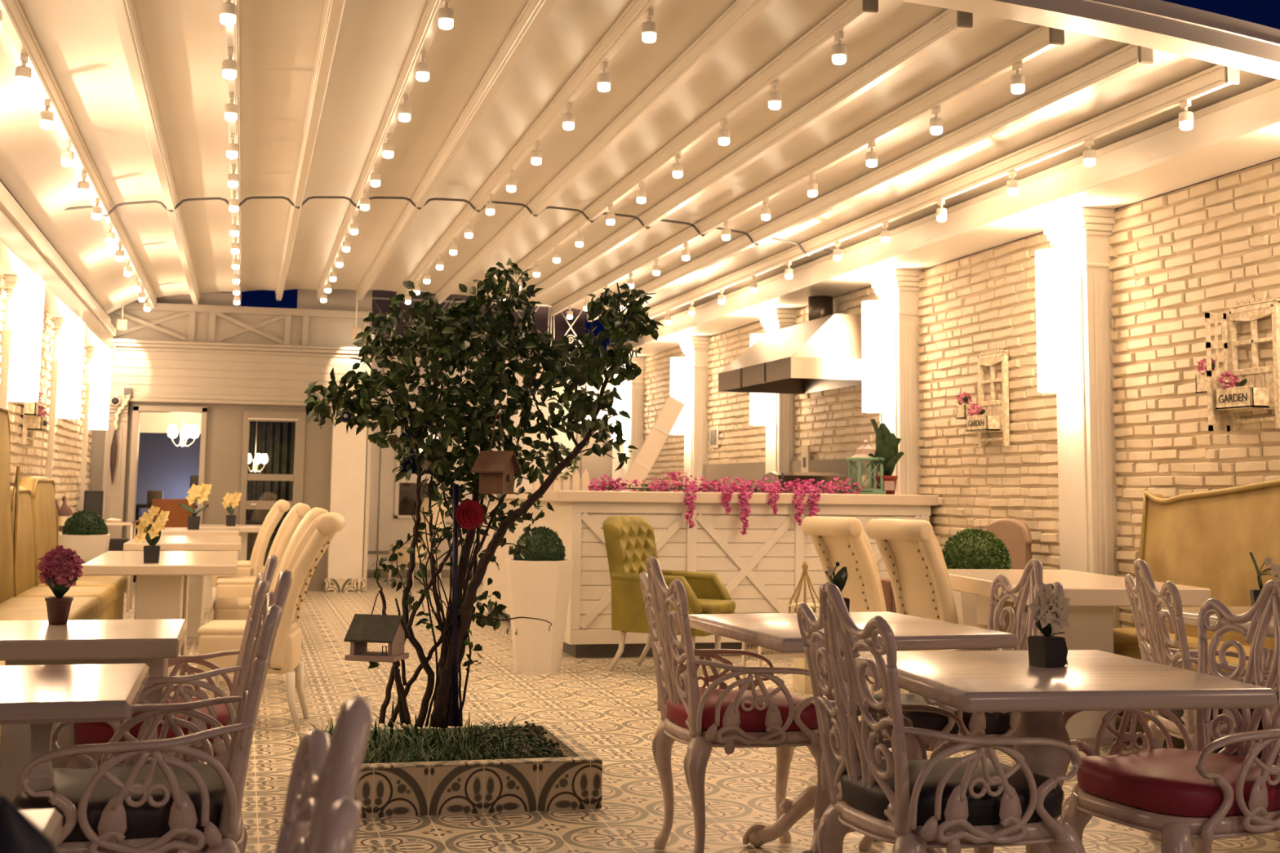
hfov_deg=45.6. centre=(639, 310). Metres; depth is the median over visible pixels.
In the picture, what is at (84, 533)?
planter
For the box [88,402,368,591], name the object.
wall
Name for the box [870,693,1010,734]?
seat cushion
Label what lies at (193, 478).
computer monitor
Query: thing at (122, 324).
light
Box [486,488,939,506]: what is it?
countertop
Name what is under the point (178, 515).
leather chair
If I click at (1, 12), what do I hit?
ceiling spotlight
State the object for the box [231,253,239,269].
ceiling spotlight
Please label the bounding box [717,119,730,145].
ceiling spotlight
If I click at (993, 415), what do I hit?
wall decoration
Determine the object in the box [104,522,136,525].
tabletop
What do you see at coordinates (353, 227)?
ceiling spotlight
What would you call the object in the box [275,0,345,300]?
trim
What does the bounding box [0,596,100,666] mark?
seat cushion
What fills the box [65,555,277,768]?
armchair
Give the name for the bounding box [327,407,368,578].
trim
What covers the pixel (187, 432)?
chandelier
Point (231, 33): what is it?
trim
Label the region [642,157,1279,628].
wall
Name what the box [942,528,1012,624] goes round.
planter
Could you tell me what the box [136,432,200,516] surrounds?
wall
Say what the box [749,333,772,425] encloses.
wall lamp
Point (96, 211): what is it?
ceiling spotlight
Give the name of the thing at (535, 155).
ceiling spotlight
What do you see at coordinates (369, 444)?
wall
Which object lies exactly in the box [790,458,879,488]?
backsplash panel
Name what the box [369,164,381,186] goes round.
ceiling spotlight
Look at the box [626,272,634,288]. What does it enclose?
ceiling spotlight
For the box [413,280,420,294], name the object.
ceiling spotlight
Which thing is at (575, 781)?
planter
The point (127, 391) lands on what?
hanging ornament
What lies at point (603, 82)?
ceiling spotlight
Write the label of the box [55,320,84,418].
wall lamp
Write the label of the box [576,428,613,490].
door
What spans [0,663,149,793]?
dining table
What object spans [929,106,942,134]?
ceiling spotlight
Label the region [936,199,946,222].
ceiling spotlight
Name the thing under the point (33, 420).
plaque
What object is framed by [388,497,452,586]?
chair
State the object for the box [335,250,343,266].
ceiling spotlight
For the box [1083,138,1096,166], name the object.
ceiling spotlight
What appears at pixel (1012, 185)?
ceiling spotlight
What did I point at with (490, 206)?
ceiling spotlight
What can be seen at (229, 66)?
ceiling spotlight
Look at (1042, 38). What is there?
trim
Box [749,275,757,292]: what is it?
ceiling spotlight
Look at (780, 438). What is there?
pillar
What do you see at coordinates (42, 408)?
flower
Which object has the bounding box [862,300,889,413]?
wall lamp
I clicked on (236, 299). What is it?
ceiling spotlight
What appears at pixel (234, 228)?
ceiling spotlight
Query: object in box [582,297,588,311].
ceiling spotlight
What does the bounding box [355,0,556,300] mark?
trim
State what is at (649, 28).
ceiling spotlight
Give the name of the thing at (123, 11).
trim
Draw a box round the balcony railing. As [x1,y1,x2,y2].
[372,297,582,353]
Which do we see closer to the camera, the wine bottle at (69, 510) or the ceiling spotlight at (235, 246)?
the ceiling spotlight at (235, 246)
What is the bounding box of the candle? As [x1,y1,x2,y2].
[862,475,870,488]
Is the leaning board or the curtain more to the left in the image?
the curtain
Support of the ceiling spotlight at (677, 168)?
attached to the trim at (851, 12)
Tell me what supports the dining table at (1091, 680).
on the floor
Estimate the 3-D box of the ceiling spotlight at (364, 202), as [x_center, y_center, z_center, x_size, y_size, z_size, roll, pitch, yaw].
[-1.945,-0.774,10.779,0.070,0.143,0.070,2,-7,-14]
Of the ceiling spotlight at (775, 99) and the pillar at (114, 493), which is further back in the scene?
the pillar at (114, 493)
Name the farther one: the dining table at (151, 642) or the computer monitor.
the computer monitor
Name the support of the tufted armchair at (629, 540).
on the floor
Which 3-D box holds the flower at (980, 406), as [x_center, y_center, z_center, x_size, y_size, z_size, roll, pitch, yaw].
[2.339,0.706,10.613,0.110,0.107,0.110,2,-7,-14]
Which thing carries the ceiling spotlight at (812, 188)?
attached to the trim at (1042, 38)
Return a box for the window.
[394,414,444,518]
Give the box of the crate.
[108,537,129,551]
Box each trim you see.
[0,0,156,308]
[0,181,115,354]
[97,288,372,347]
[109,0,199,304]
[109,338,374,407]
[124,404,207,592]
[222,0,241,296]
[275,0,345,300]
[316,0,444,300]
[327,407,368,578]
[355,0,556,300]
[366,366,473,577]
[395,0,662,296]
[435,0,773,303]
[475,0,878,298]
[515,8,973,311]
[549,25,1064,315]
[586,44,1153,321]
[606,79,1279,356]
[641,64,1239,322]
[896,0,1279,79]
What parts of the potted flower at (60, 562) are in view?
pot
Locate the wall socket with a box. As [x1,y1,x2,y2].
[800,444,809,472]
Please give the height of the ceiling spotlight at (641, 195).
0.143 m
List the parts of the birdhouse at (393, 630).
roof panel, hanging cord, roof panel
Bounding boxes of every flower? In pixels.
[33,404,47,417]
[35,545,85,625]
[38,391,42,401]
[955,391,972,404]
[967,403,982,416]
[1196,358,1215,373]
[1217,371,1239,390]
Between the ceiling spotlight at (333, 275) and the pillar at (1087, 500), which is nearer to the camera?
the pillar at (1087, 500)
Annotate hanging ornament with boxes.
[110,387,132,484]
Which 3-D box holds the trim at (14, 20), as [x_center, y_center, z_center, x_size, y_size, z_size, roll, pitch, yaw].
[-3.901,-0.714,11.202,0.072,0.138,11.550,2,-7,-14]
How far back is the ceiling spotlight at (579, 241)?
12.23 m
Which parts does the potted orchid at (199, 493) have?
flower, pot, flower, flower, flower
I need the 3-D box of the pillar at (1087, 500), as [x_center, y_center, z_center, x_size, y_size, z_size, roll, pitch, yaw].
[2.691,0.851,9.255,0.235,2.900,0.490,2,-7,-14]
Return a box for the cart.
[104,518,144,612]
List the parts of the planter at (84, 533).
pot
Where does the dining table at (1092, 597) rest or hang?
on the floor
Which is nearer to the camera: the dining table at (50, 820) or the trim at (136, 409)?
the dining table at (50, 820)
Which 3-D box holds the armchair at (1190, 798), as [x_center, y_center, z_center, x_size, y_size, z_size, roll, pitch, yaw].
[1.412,1.175,3.846,0.580,0.971,0.586,3,-7,-22]
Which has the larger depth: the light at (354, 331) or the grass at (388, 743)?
the light at (354, 331)
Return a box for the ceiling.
[0,0,1276,321]
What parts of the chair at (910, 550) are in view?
backrest, seat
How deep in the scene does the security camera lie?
16.42 m
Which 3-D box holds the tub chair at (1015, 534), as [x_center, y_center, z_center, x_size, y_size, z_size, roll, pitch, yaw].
[2.254,1.850,9.763,0.421,1.024,0.381,6,-9,-39]
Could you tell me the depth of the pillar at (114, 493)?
16.51 m
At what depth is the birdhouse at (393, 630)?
5.66 m
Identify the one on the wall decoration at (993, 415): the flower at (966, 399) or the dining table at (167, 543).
the flower at (966, 399)
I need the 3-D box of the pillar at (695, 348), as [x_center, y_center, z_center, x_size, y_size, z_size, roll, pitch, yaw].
[0.611,1.760,17.229,0.235,2.900,0.490,2,-7,-14]
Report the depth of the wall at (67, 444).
12.70 m
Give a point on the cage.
(814, 606)
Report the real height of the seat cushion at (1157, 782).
0.092 m
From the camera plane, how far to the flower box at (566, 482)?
12.60 m
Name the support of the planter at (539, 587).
on the floor
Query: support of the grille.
attached to the loudspeaker
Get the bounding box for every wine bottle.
[54,498,60,515]
[58,496,67,531]
[62,497,73,518]
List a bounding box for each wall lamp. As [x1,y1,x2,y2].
[7,279,44,402]
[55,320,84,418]
[88,349,111,430]
[610,374,627,441]
[669,357,688,434]
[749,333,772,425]
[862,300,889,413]
[1035,248,1073,392]
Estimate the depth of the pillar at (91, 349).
15.52 m
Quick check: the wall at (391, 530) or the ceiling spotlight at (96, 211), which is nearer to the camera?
the ceiling spotlight at (96, 211)
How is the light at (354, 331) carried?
hanging from the ceiling
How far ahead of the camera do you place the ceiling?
8.99 m
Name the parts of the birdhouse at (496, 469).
roof panel, hanging cord, roof panel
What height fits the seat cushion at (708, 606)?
0.075 m
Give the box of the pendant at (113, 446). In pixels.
[110,430,116,484]
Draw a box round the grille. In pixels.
[84,493,100,514]
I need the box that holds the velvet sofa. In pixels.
[1113,478,1279,755]
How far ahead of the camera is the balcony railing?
20.50 m
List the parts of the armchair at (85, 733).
leg, seat frame, armrest, armrest, leg, backrest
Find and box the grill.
[759,471,853,493]
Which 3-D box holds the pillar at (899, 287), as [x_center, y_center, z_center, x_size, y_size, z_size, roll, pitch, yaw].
[2.006,1.150,11.881,0.235,2.900,0.490,2,-7,-14]
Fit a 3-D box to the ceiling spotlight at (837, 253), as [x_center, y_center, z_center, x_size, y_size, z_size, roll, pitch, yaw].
[1.510,-0.447,11.643,0.070,0.143,0.070,2,-7,-14]
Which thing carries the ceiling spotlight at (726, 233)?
attached to the trim at (1042, 38)
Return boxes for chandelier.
[167,413,199,446]
[248,421,268,471]
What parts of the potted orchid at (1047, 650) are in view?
flower, flower, flower, pot, stem, flower, flower, flower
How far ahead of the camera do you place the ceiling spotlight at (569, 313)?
16.87 m
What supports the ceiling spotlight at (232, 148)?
attached to the trim at (231, 33)
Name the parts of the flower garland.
stem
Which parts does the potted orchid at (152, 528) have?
flower, flower, flower, pot, flower, flower, flower, flower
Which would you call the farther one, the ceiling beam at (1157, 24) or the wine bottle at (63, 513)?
the wine bottle at (63, 513)
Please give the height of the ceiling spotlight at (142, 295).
0.143 m
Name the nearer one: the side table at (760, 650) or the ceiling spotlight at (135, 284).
the side table at (760, 650)
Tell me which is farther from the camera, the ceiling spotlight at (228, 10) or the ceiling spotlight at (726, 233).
the ceiling spotlight at (726, 233)
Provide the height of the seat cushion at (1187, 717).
0.092 m
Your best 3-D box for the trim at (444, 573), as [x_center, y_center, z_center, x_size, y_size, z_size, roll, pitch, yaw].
[-2.292,2.066,20.153,2.880,2.900,0.030,2,-7,-14]
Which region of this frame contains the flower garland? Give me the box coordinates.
[586,469,873,534]
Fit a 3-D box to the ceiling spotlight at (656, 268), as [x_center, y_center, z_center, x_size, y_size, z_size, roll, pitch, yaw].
[0.145,-0.374,13.358,0.070,0.143,0.070,2,-7,-14]
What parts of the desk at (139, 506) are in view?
panel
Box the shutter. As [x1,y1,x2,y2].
[1204,311,1230,431]
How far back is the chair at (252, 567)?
13.44 m
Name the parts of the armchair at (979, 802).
leg, backrest, armrest, leg, seat frame, leg, armrest, leg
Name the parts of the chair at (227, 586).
seat, backrest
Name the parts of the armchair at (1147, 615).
leg, backrest, armrest, leg, seat frame, armrest, leg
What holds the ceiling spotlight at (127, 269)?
attached to the trim at (14, 20)
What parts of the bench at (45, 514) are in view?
backrest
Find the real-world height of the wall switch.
0.240 m
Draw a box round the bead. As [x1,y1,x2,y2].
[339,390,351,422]
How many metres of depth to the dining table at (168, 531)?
14.13 m
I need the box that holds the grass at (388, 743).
[289,700,531,764]
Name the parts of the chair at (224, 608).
seat, backrest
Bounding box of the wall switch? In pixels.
[709,426,719,448]
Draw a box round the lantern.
[845,440,885,494]
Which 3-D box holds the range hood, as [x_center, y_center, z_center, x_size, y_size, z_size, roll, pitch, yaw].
[1.368,0.263,13.204,0.846,0.805,1.930,2,-7,-14]
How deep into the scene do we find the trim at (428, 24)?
8.69 m
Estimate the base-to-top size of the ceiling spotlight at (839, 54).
0.143 m
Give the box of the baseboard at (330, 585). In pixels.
[323,577,364,592]
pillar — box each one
[0,274,21,408]
[42,317,66,479]
[75,346,97,511]
[102,400,128,537]
[622,356,645,488]
[679,335,711,492]
[759,307,799,474]
[870,268,922,494]
[1041,207,1121,628]
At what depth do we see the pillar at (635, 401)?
19.91 m
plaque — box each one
[21,391,47,446]
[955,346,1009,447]
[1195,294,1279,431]
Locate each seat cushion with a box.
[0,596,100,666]
[12,761,229,841]
[15,586,113,614]
[36,575,127,602]
[74,697,228,745]
[666,688,818,732]
[697,598,735,613]
[840,756,1062,825]
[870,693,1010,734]
[1076,748,1279,817]
[1113,627,1224,654]
[1118,644,1275,688]
[1158,691,1279,729]
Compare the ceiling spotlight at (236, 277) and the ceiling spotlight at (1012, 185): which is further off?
the ceiling spotlight at (236, 277)
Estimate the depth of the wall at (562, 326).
21.99 m
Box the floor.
[123,577,1279,852]
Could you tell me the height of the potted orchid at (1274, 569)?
0.218 m
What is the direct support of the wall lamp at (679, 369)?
attached to the pillar at (695, 348)
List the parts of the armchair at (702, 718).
leg, backrest, leg, armrest, seat frame, armrest, leg, leg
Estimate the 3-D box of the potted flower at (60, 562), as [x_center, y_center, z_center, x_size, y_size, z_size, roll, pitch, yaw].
[-1.781,0.844,4.683,0.140,0.239,0.142,1,-7,1]
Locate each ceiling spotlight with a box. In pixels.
[0,9,2,28]
[14,53,31,86]
[39,99,53,128]
[60,140,74,166]
[77,172,89,195]
[91,198,102,220]
[105,224,115,244]
[115,243,124,261]
[124,259,132,276]
[132,275,139,290]
[137,287,146,302]
[143,297,151,311]
[218,0,236,25]
[222,47,237,79]
[223,93,238,121]
[226,133,238,159]
[227,164,239,187]
[228,191,239,212]
[230,217,239,236]
[231,236,239,253]
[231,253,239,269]
[232,269,239,284]
[232,283,239,295]
[233,294,239,304]
[320,288,327,302]
[324,278,331,293]
[329,266,337,281]
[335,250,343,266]
[342,234,350,252]
[349,215,358,235]
[360,190,369,210]
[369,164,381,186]
[382,133,394,158]
[398,93,411,121]
[404,290,411,304]
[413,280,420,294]
[415,50,430,81]
[423,268,430,284]
[435,253,443,270]
[437,0,453,29]
[448,237,457,255]
[464,219,473,238]
[485,195,494,215]
[506,169,516,192]
[515,275,521,289]
[530,140,542,164]
[533,261,540,276]
[552,245,560,262]
[562,102,574,130]
[566,306,573,319]
[574,228,583,247]
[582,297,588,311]
[596,62,610,92]
[605,204,615,225]
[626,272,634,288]
[635,182,646,203]
[641,8,657,43]
[652,258,660,275]
[664,311,671,324]
[671,154,683,177]
[681,243,689,260]
[688,301,695,315]
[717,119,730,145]
[718,288,725,304]
[721,221,730,240]
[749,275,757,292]
[760,199,770,220]
[768,80,782,110]
[784,261,793,279]
[807,173,817,197]
[831,31,847,64]
[832,241,842,261]
[865,142,877,167]
[880,222,890,243]
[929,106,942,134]
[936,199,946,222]
[1006,170,1018,195]
[1009,62,1025,93]
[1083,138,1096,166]
[1178,99,1193,130]
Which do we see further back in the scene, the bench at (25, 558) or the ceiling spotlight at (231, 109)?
the bench at (25, 558)
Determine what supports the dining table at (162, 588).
on the floor
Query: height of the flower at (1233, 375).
0.115 m
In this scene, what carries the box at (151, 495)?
on the desk at (139, 506)
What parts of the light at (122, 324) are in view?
stem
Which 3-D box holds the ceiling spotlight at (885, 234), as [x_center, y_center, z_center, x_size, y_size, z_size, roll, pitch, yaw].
[1.736,-0.546,10.777,0.070,0.143,0.070,2,-7,-14]
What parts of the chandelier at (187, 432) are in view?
lamp shade, stem, lamp shade, lamp shade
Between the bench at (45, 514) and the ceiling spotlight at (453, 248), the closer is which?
the bench at (45, 514)
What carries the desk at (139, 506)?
on the floor
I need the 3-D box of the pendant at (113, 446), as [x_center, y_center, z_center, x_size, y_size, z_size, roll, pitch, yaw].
[-5.678,1.583,16.430,0.065,0.585,0.065,2,-7,-14]
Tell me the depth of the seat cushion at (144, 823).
3.25 m
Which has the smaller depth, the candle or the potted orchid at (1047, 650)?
the potted orchid at (1047, 650)
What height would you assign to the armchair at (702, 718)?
0.971 m
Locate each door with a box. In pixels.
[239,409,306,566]
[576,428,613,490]
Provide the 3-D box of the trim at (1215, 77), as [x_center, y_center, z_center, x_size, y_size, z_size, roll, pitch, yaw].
[1.285,-0.479,12.528,0.072,0.138,11.550,2,-7,-14]
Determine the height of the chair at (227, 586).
1.048 m
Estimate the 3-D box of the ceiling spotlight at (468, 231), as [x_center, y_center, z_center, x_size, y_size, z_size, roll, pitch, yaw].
[-1.352,-0.638,12.041,0.070,0.143,0.070,2,-7,-14]
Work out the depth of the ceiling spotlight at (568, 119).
8.33 m
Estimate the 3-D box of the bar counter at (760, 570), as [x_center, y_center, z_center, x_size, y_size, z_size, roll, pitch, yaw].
[0.310,2.125,12.924,2.900,1.165,4.130,2,-7,-14]
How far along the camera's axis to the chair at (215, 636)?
7.42 m
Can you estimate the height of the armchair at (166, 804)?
0.990 m
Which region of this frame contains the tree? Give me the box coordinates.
[303,257,664,728]
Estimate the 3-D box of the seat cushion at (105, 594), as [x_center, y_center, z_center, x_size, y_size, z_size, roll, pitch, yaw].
[-3.820,1.929,10.101,0.560,0.135,0.910,2,-7,-14]
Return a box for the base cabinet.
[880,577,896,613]
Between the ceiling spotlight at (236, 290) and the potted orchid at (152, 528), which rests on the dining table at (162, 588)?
the potted orchid at (152, 528)
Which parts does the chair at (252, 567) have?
leg, seat, backrest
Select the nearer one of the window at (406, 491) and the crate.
the crate
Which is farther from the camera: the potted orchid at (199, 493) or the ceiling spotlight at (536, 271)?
the potted orchid at (199, 493)
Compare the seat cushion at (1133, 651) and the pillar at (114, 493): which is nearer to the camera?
the seat cushion at (1133, 651)
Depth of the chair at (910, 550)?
7.82 m
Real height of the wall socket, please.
0.244 m
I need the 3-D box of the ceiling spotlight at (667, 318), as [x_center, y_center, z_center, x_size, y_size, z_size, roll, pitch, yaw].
[0.298,0.082,16.288,0.070,0.143,0.070,2,-7,-14]
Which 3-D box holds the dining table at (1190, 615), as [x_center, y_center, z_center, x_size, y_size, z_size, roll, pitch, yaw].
[2.552,1.508,5.640,1.020,0.750,0.820,2,-7,-14]
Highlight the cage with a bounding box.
[787,560,819,613]
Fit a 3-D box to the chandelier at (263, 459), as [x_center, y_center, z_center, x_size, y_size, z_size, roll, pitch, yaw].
[-4.543,1.405,18.098,0.276,1.040,0.286,2,-7,-14]
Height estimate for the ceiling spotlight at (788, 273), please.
0.143 m
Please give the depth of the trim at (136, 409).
16.73 m
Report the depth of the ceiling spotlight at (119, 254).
12.21 m
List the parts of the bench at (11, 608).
backrest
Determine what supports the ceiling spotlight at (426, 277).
attached to the trim at (633, 16)
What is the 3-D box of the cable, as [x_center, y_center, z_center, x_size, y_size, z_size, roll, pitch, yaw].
[-1.253,-0.690,11.604,5.992,0.298,0.057,2,-7,-14]
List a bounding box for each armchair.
[12,568,292,852]
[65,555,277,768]
[275,694,372,852]
[602,515,735,671]
[640,555,829,852]
[796,582,1085,852]
[856,558,1063,851]
[1061,579,1279,852]
[1124,558,1279,840]
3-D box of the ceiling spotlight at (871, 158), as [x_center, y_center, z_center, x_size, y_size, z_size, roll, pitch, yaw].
[1.337,-0.894,8.789,0.070,0.143,0.070,2,-7,-14]
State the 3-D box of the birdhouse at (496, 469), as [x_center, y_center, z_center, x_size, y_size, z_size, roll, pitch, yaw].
[-0.549,0.547,5.866,0.140,0.320,0.160,-2,-7,20]
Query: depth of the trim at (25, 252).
11.01 m
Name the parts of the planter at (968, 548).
pot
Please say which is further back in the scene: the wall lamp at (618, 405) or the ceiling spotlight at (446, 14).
the wall lamp at (618, 405)
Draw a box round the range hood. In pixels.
[718,295,862,394]
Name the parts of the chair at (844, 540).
backrest, leg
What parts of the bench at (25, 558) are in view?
backrest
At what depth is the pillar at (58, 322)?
12.83 m
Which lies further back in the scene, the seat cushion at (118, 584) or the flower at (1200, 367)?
the seat cushion at (118, 584)
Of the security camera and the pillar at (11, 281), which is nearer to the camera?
the pillar at (11, 281)
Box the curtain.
[245,421,295,565]
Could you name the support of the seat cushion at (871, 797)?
on the armchair at (979, 802)
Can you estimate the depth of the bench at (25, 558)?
10.06 m
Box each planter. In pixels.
[57,510,110,572]
[298,722,602,817]
[505,525,573,674]
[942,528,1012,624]
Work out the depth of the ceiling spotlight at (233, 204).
10.53 m
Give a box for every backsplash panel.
[703,462,765,493]
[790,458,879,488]
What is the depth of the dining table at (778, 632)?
4.92 m
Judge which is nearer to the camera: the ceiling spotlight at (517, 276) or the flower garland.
the flower garland
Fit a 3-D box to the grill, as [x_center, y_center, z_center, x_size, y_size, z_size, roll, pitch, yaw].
[1.403,1.523,12.850,0.672,0.310,0.652,2,-7,-14]
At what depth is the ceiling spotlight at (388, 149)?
9.02 m
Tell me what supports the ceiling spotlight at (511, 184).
attached to the trim at (633, 16)
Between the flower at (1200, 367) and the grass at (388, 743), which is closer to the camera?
the grass at (388, 743)
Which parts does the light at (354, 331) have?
stem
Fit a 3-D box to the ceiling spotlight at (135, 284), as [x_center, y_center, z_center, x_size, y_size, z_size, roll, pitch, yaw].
[-4.662,-0.251,14.096,0.070,0.143,0.070,2,-7,-14]
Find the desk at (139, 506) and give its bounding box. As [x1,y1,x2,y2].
[133,503,197,582]
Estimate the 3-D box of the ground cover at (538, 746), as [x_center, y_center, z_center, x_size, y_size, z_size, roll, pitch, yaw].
[-0.498,1.729,6.087,0.327,0.092,0.768,2,-7,-14]
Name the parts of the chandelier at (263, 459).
lamp shade, stem, lamp shade, lamp shade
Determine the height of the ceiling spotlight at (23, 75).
0.143 m
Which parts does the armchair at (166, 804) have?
armrest, armrest, seat frame, leg, leg, backrest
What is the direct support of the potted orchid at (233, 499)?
on the dining table at (244, 530)
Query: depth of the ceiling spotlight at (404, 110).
8.11 m
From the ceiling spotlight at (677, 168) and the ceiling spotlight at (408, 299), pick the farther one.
the ceiling spotlight at (408, 299)
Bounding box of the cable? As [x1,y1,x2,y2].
[62,195,833,256]
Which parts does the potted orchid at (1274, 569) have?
pot, stem, flower, flower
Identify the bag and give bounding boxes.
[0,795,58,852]
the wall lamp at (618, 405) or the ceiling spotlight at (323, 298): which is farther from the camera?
the wall lamp at (618, 405)
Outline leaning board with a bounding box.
[621,395,684,491]
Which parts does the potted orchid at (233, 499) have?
flower, flower, pot, flower, flower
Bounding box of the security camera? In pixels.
[110,394,120,405]
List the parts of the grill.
handle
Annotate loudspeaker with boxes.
[83,490,103,517]
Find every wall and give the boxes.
[0,269,92,513]
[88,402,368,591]
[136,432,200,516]
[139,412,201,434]
[363,333,374,591]
[367,355,623,569]
[371,289,586,361]
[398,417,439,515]
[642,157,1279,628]
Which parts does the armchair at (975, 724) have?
leg, leg, armrest, seat frame, armrest, leg, backrest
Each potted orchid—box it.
[133,505,169,563]
[177,483,212,529]
[222,491,241,526]
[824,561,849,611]
[1027,582,1069,667]
[1248,552,1279,608]
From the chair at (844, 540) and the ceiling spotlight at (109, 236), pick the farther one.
the ceiling spotlight at (109, 236)
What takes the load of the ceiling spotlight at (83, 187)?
attached to the trim at (14, 20)
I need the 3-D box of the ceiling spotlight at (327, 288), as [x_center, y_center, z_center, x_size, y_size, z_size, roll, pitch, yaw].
[-3.157,-0.245,15.424,0.070,0.143,0.070,2,-7,-14]
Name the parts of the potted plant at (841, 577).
flower, stem, flower, pot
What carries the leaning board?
on the floor
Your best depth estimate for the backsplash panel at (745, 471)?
15.91 m
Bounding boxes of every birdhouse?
[343,591,410,662]
[471,410,522,493]
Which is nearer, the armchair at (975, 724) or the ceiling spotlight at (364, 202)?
the armchair at (975, 724)
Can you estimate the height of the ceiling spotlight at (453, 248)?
0.143 m
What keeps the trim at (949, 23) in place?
attached to the ceiling
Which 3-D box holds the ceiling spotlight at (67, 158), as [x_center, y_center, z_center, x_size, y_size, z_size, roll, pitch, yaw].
[-3.225,-0.879,8.585,0.070,0.143,0.070,2,-7,-14]
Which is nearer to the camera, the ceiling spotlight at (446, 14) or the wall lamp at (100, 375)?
the ceiling spotlight at (446, 14)
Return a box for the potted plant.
[867,407,904,494]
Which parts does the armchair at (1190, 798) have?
leg, armrest, leg, seat frame, leg, armrest, backrest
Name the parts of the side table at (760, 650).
leg, leg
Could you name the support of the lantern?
on the bar counter at (760, 570)
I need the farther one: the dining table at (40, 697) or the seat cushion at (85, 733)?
the seat cushion at (85, 733)
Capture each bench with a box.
[0,406,100,741]
[10,485,113,619]
[19,475,127,619]
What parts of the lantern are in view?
frame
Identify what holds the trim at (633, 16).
attached to the ceiling
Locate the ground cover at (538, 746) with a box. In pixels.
[466,720,568,759]
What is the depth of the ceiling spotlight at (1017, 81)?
7.11 m
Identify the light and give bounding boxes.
[115,302,127,330]
[351,287,360,338]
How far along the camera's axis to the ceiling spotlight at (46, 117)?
7.65 m
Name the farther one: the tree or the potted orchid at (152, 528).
the potted orchid at (152, 528)
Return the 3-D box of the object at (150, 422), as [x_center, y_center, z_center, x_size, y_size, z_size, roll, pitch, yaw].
[-5.852,2.155,18.971,1.550,2.360,0.100,2,-7,-14]
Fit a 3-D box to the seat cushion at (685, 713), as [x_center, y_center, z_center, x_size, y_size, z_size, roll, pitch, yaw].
[0.333,1.299,4.981,0.474,0.092,0.451,2,-7,-14]
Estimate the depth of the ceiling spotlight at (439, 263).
13.79 m
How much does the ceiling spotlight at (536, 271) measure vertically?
0.143 m
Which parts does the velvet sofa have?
backrest, leg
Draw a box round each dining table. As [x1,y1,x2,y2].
[0,618,186,803]
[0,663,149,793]
[20,808,62,844]
[80,551,238,700]
[123,535,241,642]
[160,527,239,612]
[199,524,262,560]
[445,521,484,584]
[688,611,1017,852]
[843,649,1277,852]
[946,568,1210,745]
[1159,606,1274,637]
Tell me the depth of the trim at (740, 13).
8.74 m
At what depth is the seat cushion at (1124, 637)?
7.78 m
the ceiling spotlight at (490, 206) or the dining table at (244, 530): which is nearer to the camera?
the ceiling spotlight at (490, 206)
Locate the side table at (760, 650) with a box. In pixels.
[741,641,806,689]
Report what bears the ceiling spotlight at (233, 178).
attached to the trim at (231, 33)
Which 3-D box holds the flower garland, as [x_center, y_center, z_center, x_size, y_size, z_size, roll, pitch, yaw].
[0.678,1.391,11.028,2.191,0.464,0.310,2,-7,-14]
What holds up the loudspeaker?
on the floor
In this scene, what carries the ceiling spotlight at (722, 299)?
attached to the trim at (1215, 77)
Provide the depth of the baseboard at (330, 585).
16.87 m
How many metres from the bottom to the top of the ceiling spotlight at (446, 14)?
0.143 m
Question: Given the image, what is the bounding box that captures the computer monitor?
[190,475,199,502]
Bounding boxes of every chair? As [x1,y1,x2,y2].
[151,498,195,527]
[197,511,345,731]
[210,499,289,620]
[212,506,328,688]
[215,502,311,598]
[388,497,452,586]
[801,515,886,695]
[866,518,1002,651]
[986,518,1032,569]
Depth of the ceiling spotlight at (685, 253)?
12.45 m
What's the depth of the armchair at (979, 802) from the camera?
3.50 m
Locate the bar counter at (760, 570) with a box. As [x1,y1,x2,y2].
[482,488,939,657]
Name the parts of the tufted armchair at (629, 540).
leg, backrest, leg, armrest, seat, leg, armrest, leg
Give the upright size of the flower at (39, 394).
0.107 m
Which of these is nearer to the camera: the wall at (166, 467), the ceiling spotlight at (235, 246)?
the ceiling spotlight at (235, 246)
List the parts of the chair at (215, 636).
leg, leg, seat, leg, backrest, leg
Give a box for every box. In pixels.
[146,490,163,504]
[529,443,590,490]
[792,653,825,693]
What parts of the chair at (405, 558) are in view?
leg, leg, seat, leg, backrest, leg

